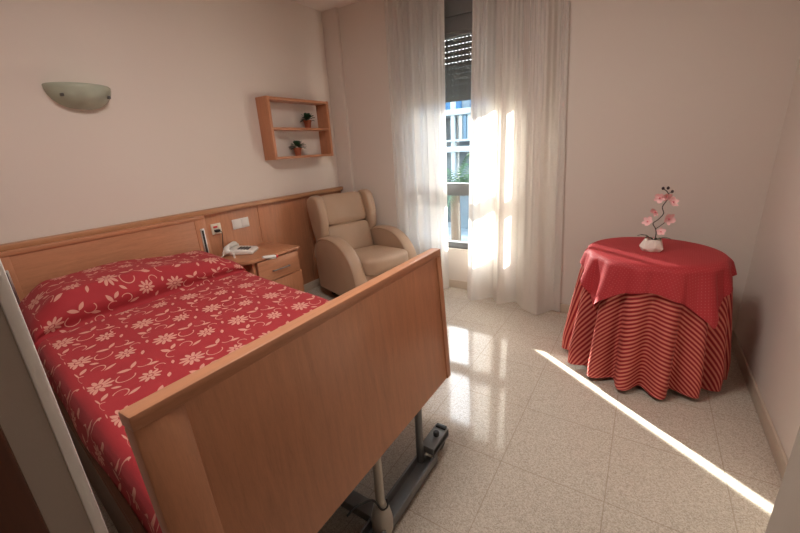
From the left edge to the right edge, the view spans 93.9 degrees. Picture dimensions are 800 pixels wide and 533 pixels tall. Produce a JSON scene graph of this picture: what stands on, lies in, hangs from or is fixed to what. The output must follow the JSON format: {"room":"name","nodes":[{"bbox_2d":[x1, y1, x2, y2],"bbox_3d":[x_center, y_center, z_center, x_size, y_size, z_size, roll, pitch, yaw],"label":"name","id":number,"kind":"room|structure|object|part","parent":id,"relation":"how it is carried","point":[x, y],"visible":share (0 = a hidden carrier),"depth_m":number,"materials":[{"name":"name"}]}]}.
{"room":"care facility","nodes":[
{"label":"care facility","id":0,"kind":"room"},
{"bbox_2d":[0,305,93,532],"bbox_3d":[-1.581,-0.212,1.062,2.330,2.740,0.114,8,21,32],"label":"wall","id":1,"kind":"structure","parent":0,"point":[24,422],"depth_m":0.58,"materials":[{"name":"paint"}]},
{"bbox_2d":[0,425,49,532],"bbox_3d":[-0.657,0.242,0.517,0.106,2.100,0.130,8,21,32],"label":"door","id":2,"kind":"structure","parent":1,"relation":"in","point":[20,512],"depth_m":0.56,"materials":[{"name":"brown wood"}]},
{"bbox_2d":[0,260,108,532],"bbox_3d":[-0.575,-0.091,0.494,0.015,2.740,0.017,8,21,32],"label":"trim","id":3,"kind":"structure","parent":1,"relation":"attached to","point":[8,302],"depth_m":0.58,"materials":[{"name":"white metal"}]},
{"bbox_2d":[0,0,338,243],"bbox_3d":[-1.629,-0.801,2.926,0.150,2.740,3.560,8,21,32],"label":"wall","id":4,"kind":"structure","parent":0,"point":[178,131],"depth_m":2.57,"materials":[{"name":"paint"}]},
{"bbox_2d":[41,82,110,109],"bbox_3d":[-1.869,-1.006,2.216,0.144,0.131,0.330,8,21,32],"label":"wall lamp","id":5,"kind":"object","parent":4,"relation":"attached to","point":[74,95],"visible":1,"depth_m":2.16,"materials":[{"name":"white glass"}]},
{"bbox_2d":[0,186,342,251],"bbox_3d":[-1.511,-0.445,2.994,0.060,0.037,3.143,8,21,32],"label":"trim","id":6,"kind":"structure","parent":4,"relation":"attached to","point":[42,240],"depth_m":2.60,"materials":[{"name":"brown wood"}]},
{"bbox_2d":[210,223,221,234],"bbox_3d":[-1.499,-0.308,3.050,0.014,0.086,0.086,8,21,32],"label":"wall socket","id":7,"kind":"object","parent":4,"relation":"attached to","point":[215,226],"visible":0.94,"depth_m":3.04,"materials":[{"name":"beige plastic"}]},
{"bbox_2d":[214,229,223,247],"bbox_3d":[-1.471,-0.108,3.101,0.042,0.408,0.051,8,21,32],"label":"plug","id":8,"kind":"object","parent":4,"relation":"attached to","point":[216,230],"visible":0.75,"depth_m":3.04,"materials":[{"name":"black plastic"}]},
{"bbox_2d":[231,217,249,229],"bbox_3d":[-1.376,-0.375,3.231,0.015,0.084,0.160,8,21,32],"label":"light switch","id":9,"kind":"object","parent":4,"relation":"attached to","point":[241,222],"visible":1,"depth_m":3.22,"materials":[{"name":"white plastic"}]},
{"bbox_2d":[204,190,340,284],"bbox_3d":[-1.500,0.001,3.149,0.020,0.905,3.133,8,21,32],"label":"wall panel","id":10,"kind":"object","parent":4,"relation":"attached to","point":[286,221],"depth_m":3.55,"materials":[{"name":"brown wood"}]},
{"bbox_3d":[-1.421,-0.041,3.265,0.020,0.905,0.566,8,21,32],"label":"wood panel","id":11,"kind":"part","parent":10,"relation":"part of","materials":[{"name":"brown wood"}]},
{"bbox_3d":[-1.110,-0.206,3.727,0.020,0.905,0.584,8,21,32],"label":"wood panel","id":12,"kind":"part","parent":10,"relation":"part of","materials":[{"name":"brown wood"}]},
{"bbox_3d":[-0.805,-0.367,4.178,0.020,0.905,0.543,8,21,32],"label":"wood panel","id":13,"kind":"part","parent":10,"relation":"part of","materials":[{"name":"brown wood"}]},
{"bbox_2d":[255,95,333,159],"bbox_3d":[-0.975,-1.311,3.573,0.150,0.525,0.756,8,21,32],"label":"wall shelf","id":14,"kind":"object","parent":4,"relation":"attached to","point":[267,130],"visible":0.98,"depth_m":3.39,"materials":[{"name":"brown wood"}]},
{"bbox_3d":[-1.171,-1.207,3.283,0.150,0.525,0.026,8,21,32],"label":"panel","id":15,"kind":"part","parent":14,"relation":"part of","materials":[{"name":"brown wood"}]},
{"bbox_2d":[290,141,305,155],"bbox_3d":[-0.981,-1.141,3.588,0.167,0.146,0.148,-13,20,-28],"label":"potted plant","id":16,"kind":"object","parent":14,"relation":"on","point":[298,144],"visible":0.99,"depth_m":3.57,"materials":[{"name":"green plant"}]},
{"bbox_3d":[-0.985,-1.107,3.602,0.082,0.074,0.082,-13,20,-28],"label":"flower pot","id":17,"kind":"part","parent":16,"relation":"part of","materials":[{"name":"ceramic"}]},
{"bbox_2d":[300,113,314,127],"bbox_3d":[-0.908,-1.427,3.648,0.167,0.146,0.148,8,21,32],"label":"potted plant","id":18,"kind":"object","parent":14,"relation":"on","point":[307,116],"visible":0.98,"depth_m":3.63,"materials":[{"name":"green plant"}]},
{"bbox_3d":[-0.905,-1.395,3.666,0.082,0.074,0.082,8,21,32],"label":"flower pot","id":19,"kind":"part","parent":18,"relation":"part of","materials":[{"name":"ceramic"}]},
{"bbox_3d":[-0.779,-1.414,3.863,0.150,0.525,0.026,8,21,32],"label":"panel","id":20,"kind":"part","parent":14,"relation":"part of","materials":[{"name":"brown wood"}]},
{"bbox_2d":[304,278,319,291],"bbox_3d":[-1.100,0.276,3.838,0.032,0.080,1.765,8,21,32],"label":"baseboard","id":21,"kind":"structure","parent":4,"relation":"attached to","point":[315,283],"depth_m":4.03,"materials":[{"name":"stone"}]},
{"bbox_2d":[290,0,360,11],"bbox_3d":[-0.547,-1.731,0.920,3.965,0.120,5.260,8,21,32],"label":"ceiling","id":22,"kind":"structure","parent":0,"point":[320,5],"depth_m":3.54,"materials":[{"name":"paint"}]},
{"bbox_2d":[321,7,354,192],"bbox_3d":[-0.620,-1.238,4.115,0.195,2.740,0.040,8,21,32],"label":"wall","id":23,"kind":"structure","parent":0,"point":[330,17],"depth_m":3.92,"materials":[{"name":"paint"}]},
{"bbox_2d":[86,285,781,532],"bbox_3d":[-0.388,0.992,1.781,3.965,0.120,5.252,8,21,32],"label":"floor","id":24,"kind":"structure","parent":0,"point":[535,443],"depth_m":1.76,"materials":[{"name":"tile"}]},
{"bbox_2d":[0,215,450,532],"bbox_3d":[-0.965,0.402,1.907,2.345,0.991,1.198,10,22,37],"label":"hospital bed","id":25,"kind":"object","parent":24,"relation":"on","point":[277,433],"visible":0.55,"depth_m":1.07,"materials":[{"name":"brown wood"}]},
{"bbox_3d":[-1.288,0.755,1.518,2.083,0.330,0.022,11,22,37],"label":"rail","id":26,"kind":"part","parent":25,"relation":"part of","materials":[{"name":"brown wood"}]},
{"bbox_3d":[-1.831,0.088,2.520,0.035,0.655,1.192,8,21,32],"label":"headboard","id":27,"kind":"part","parent":25,"relation":"part of","materials":[{"name":"brown wood"}]},
{"bbox_2d":[19,250,328,532],"bbox_3d":[-0.987,0.311,1.895,2.215,0.466,1.189,11,22,37],"label":"bedspread","id":28,"kind":"object","parent":25,"relation":"on","point":[106,338],"visible":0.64,"depth_m":1.79,"materials":[{"name":"red fabric"}]},
{"bbox_3d":[-0.131,0.397,1.212,0.072,0.583,1.171,8,21,32],"label":"footboard","id":29,"kind":"part","parent":25,"relation":"part of","materials":[{"name":"brown wood"}]},
{"bbox_3d":[-0.076,0.809,1.366,0.034,0.397,0.033,8,21,32],"label":"post","id":30,"kind":"part","parent":25,"relation":"part of","materials":[{"name":"metal"}]},
{"bbox_3d":[-0.069,0.938,1.407,0.084,0.125,0.084,8,21,32],"label":"post","id":31,"kind":"part","parent":25,"relation":"part of","materials":[{"name":"beige paint"}]},
{"bbox_3d":[0.083,0.706,1.662,0.034,0.397,0.033,8,21,32],"label":"post","id":32,"kind":"part","parent":25,"relation":"part of","materials":[{"name":"grey metal"}]},
{"bbox_3d":[0.170,0.781,1.750,0.028,0.022,0.027,8,21,32],"label":"lock knob","id":33,"kind":"part","parent":25,"relation":"part of","materials":[{"name":"plastic"}]},
{"bbox_2d":[219,242,304,291],"bbox_3d":[-1.177,0.174,3.225,0.454,0.652,0.565,8,21,32],"label":"nightstand","id":34,"kind":"object","parent":24,"relation":"on","point":[285,270],"depth_m":3.11,"materials":[{"name":"brown wood"}]},
{"bbox_2d":[222,241,258,257],"bbox_3d":[-1.325,-0.059,3.108,0.249,0.268,0.336,-4,18,-2],"label":"telephone","id":35,"kind":"object","parent":34,"relation":"on","point":[233,248],"visible":0.8,"depth_m":3.05,"materials":[{"name":"white plastic"}]},
{"bbox_3d":[-1.041,-0.077,2.995,0.034,0.051,0.143,8,21,32],"label":"call button","id":36,"kind":"part","parent":34,"relation":"part of","materials":[{"name":"white plastic"}]},
{"bbox_3d":[-1.131,-0.016,3.183,0.322,0.178,0.409,8,21,32],"label":"drawer","id":37,"kind":"part","parent":34,"relation":"part of","materials":[{"name":"brown wood"}]},
{"bbox_3d":[-0.994,0.255,3.187,0.017,0.340,0.460,8,21,32],"label":"cabinet door","id":38,"kind":"part","parent":34,"relation":"part of","materials":[{"name":"brown wood"}]},
{"bbox_2d":[307,189,416,294],"bbox_3d":[-0.376,-0.211,3.701,0.750,1.007,0.942,-17,22,-36],"label":"armchair","id":39,"kind":"object","parent":24,"relation":"on","point":[351,250],"visible":0.88,"depth_m":3.64,"materials":[{"name":"beige leather"}]},
{"bbox_3d":[-0.569,0.009,3.507,0.110,0.528,0.738,-17,22,-36],"label":"arm","id":40,"kind":"part","parent":39,"relation":"part of"},
{"bbox_2d":[321,191,365,225],"bbox_3d":[-0.602,-0.593,3.844,0.500,0.323,0.220,-17,22,-36],"label":"cushion","id":41,"kind":"object","parent":39,"relation":"on","point":[346,208],"depth_m":3.78,"materials":[{"name":"beige leather"}]},
{"bbox_3d":[-0.526,-0.288,3.866,0.500,0.339,0.213,-17,22,-36],"label":"backrest","id":42,"kind":"part","parent":39,"relation":"part of","materials":[{"name":"beige leather"}]},
{"bbox_3d":[-0.314,0.064,3.730,0.524,0.220,0.660,-17,22,-36],"label":"seat frame","id":43,"kind":"part","parent":39,"relation":"part of","materials":[{"name":"beige leather"}]},
{"bbox_3d":[-0.272,-0.068,3.623,0.515,0.209,0.635,-17,22,-36],"label":"seat","id":44,"kind":"part","parent":39,"relation":"part of","materials":[{"name":"beige leather"}]},
{"bbox_3d":[-0.083,-0.139,3.881,0.110,0.528,0.738,-17,22,-36],"label":"arm","id":45,"kind":"part","parent":39,"relation":"part of"},
{"bbox_3d":[1.507,0.261,2.304,0.662,0.741,0.662,8,21,32],"label":"round table","id":46,"kind":"object","parent":24,"relation":"on","visible":0,"materials":[{"name":"red striped cloth"}]},
{"bbox_2d":[562,264,732,399],"bbox_3d":[1.506,0.249,2.299,0.882,0.723,0.837,8,21,32],"label":"striped tablecloth","id":47,"kind":"object","parent":46,"relation":"on","point":[655,343],"visible":0.62,"depth_m":2.04,"materials":[{"name":"red fabric"}]},
{"bbox_2d":[580,237,736,328],"bbox_3d":[1.498,0.043,2.235,0.781,0.300,0.787,8,21,32],"label":"tablecloth","id":48,"kind":"object","parent":47,"relation":"on","point":[696,276],"visible":0.92,"depth_m":1.97,"materials":[{"name":"red fabric"}]},
{"bbox_2d":[637,186,678,251],"bbox_3d":[1.456,-0.266,2.112,0.172,0.364,0.094,8,21,32],"label":"potted orchid","id":49,"kind":"object","parent":48,"relation":"on","point":[650,244],"visible":1,"depth_m":2.12,"materials":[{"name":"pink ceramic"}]},
{"bbox_3d":[1.417,-0.261,2.139,0.029,0.051,0.056,-9,18,-17],"label":"flower","id":50,"kind":"part","parent":49,"relation":"part of","materials":[{"name":"pink plant"}]},
{"bbox_3d":[1.455,-0.127,2.163,0.119,0.070,0.094,8,21,32],"label":"flower pot","id":51,"kind":"part","parent":49,"relation":"part of","materials":[{"name":"white ceramic"}]},
{"bbox_3d":[1.438,-0.305,2.115,0.028,0.048,0.054,-8,18,-15],"label":"flower","id":52,"kind":"part","parent":49,"relation":"part of","materials":[{"name":"pink plant"}]},
{"bbox_3d":[1.447,-0.379,2.080,0.012,0.054,0.054,-17,22,-37],"label":"flower","id":53,"kind":"part","parent":49,"relation":"part of","materials":[{"name":"pink plant"}]},
{"bbox_3d":[1.471,-0.289,2.113,0.059,0.297,0.015,8,21,32],"label":"flower stem","id":54,"kind":"part","parent":49,"relation":"part of","materials":[{"name":"pink plant"}]},
{"bbox_3d":[1.481,-0.200,2.119,0.046,0.041,0.024,8,21,32],"label":"flower","id":55,"kind":"part","parent":49,"relation":"part of","materials":[{"name":"pink plant"}]},
{"bbox_3d":[1.473,-0.380,2.061,0.052,0.046,0.025,0,18,10],"label":"flower","id":56,"kind":"part","parent":49,"relation":"part of","materials":[{"name":"pink plant"}]},
{"bbox_3d":[1.502,-0.263,2.084,0.067,0.066,0.014,-4,18,-1],"label":"flower","id":57,"kind":"part","parent":49,"relation":"part of","materials":[{"name":"pink plant"}]},
{"bbox_3d":[1.506,-0.357,2.049,0.057,0.051,0.028,-5,18,-4],"label":"flower","id":58,"kind":"part","parent":49,"relation":"part of","materials":[{"name":"pink plant"}]},
{"bbox_2d":[338,0,799,330],"bbox_3d":[0.829,-1.056,3.273,3.565,2.740,0.412,8,21,32],"label":"wall","id":59,"kind":"structure","parent":0,"point":[689,97],"depth_m":2.47,"materials":[{"name":"paint"}]},
{"bbox_2d":[384,0,448,288],"bbox_3d":[0.167,-1.071,3.521,0.585,2.668,0.078,8,21,32],"label":"curtain","id":60,"kind":"object","parent":59,"relation":"hanging from","point":[415,34],"visible":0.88,"depth_m":3.43,"materials":[{"name":"white fabric"}]},
{"bbox_2d":[444,0,472,248],"bbox_3d":[0.471,-1.286,3.466,0.885,2.280,0.093,8,21,32],"label":"window","id":61,"kind":"structure","parent":59,"relation":"in","point":[457,13],"depth_m":3.29,"materials":[{"name":"grey metal"}]},
{"bbox_2d":[445,34,471,102],"bbox_3d":[0.468,-1.795,3.341,0.811,0.595,0.004,8,21,32],"label":"roller shutter","id":62,"kind":"object","parent":61,"relation":"attached to","point":[455,53],"depth_m":3.32,"materials":[{"name":"grey metal"}]},
{"bbox_2d":[467,0,569,314],"bbox_3d":[0.905,-0.928,2.932,0.818,2.668,0.170,11,22,38],"label":"curtain","id":63,"kind":"object","parent":59,"relation":"hanging from","point":[519,63],"visible":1,"depth_m":2.93,"materials":[{"name":"white fabric"}]},
{"bbox_2d":[449,279,734,331],"bbox_3d":[0.924,0.258,3.518,3.355,0.080,0.182,8,21,32],"label":"baseboard","id":64,"kind":"structure","parent":59,"relation":"attached to","point":[564,308],"depth_m":3.78,"materials":[{"name":"stone"}]},
{"bbox_2d":[735,58,799,460],"bbox_3d":[1.889,-0.571,1.547,0.150,2.740,2.110,8,21,32],"label":"wall","id":65,"kind":"structure","parent":0,"point":[767,328],"depth_m":1.93,"materials":[{"name":"paint"}]},
{"bbox_2d":[731,331,787,478],"bbox_3d":[1.806,0.732,1.860,0.013,0.080,1.778,8,21,32],"label":"baseboard","id":66,"kind":"structure","parent":65,"relation":"attached to","point":[781,460],"depth_m":1.86,"materials":[{"name":"stone"}]},
{"bbox_2d":[765,427,799,532],"bbox_3d":[0.431,0.151,-0.457,0.327,2.740,3.050,8,21,32],"label":"wall","id":67,"kind":"structure","parent":0,"point":[785,515],"depth_m":1.08,"materials":[{"name":"paint"}]},
{"label":"outside","id":68,"kind":"structure","parent":0,"visible":0},
{"bbox_3d":[3.236,0.841,12.969,24.000,0.200,16.390,8,21,32],"label":"ground","id":69,"kind":"structure","parent":68,"visible":0},
{"bbox_2d":[445,65,470,241],"bbox_3d":[1.698,-2.554,12.032,9.000,7.000,1.400,8,21,32],"label":"apartment building","id":70,"kind":"structure","parent":69,"relation":"on","point":[458,113],"depth_m":11.53,"materials":[{"name":"white concrete"}]},
{"bbox_3d":[1.604,-3.158,11.137,0.120,4.500,0.120,8,21,32],"label":"balcony post","id":71,"kind":"part","parent":70,"relation":"part of","materials":[{"name":"white metal"}]},
{"bbox_3d":[1.265,-3.708,11.081,8.800,0.060,0.060,8,21,32],"label":"balcony rail","id":72,"kind":"part","parent":70,"relation":"part of","materials":[{"name":"white metal"}]},
{"bbox_2d":[446,152,469,240],"bbox_3d":[1.404,-0.428,9.277,2.548,4.658,2.855,8,21,32],"label":"palm tree","id":73,"kind":"object","parent":69,"relation":"on","point":[455,200],"visible":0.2,"depth_m":8.85,"materials":[{"name":"green plant"}]}
]}

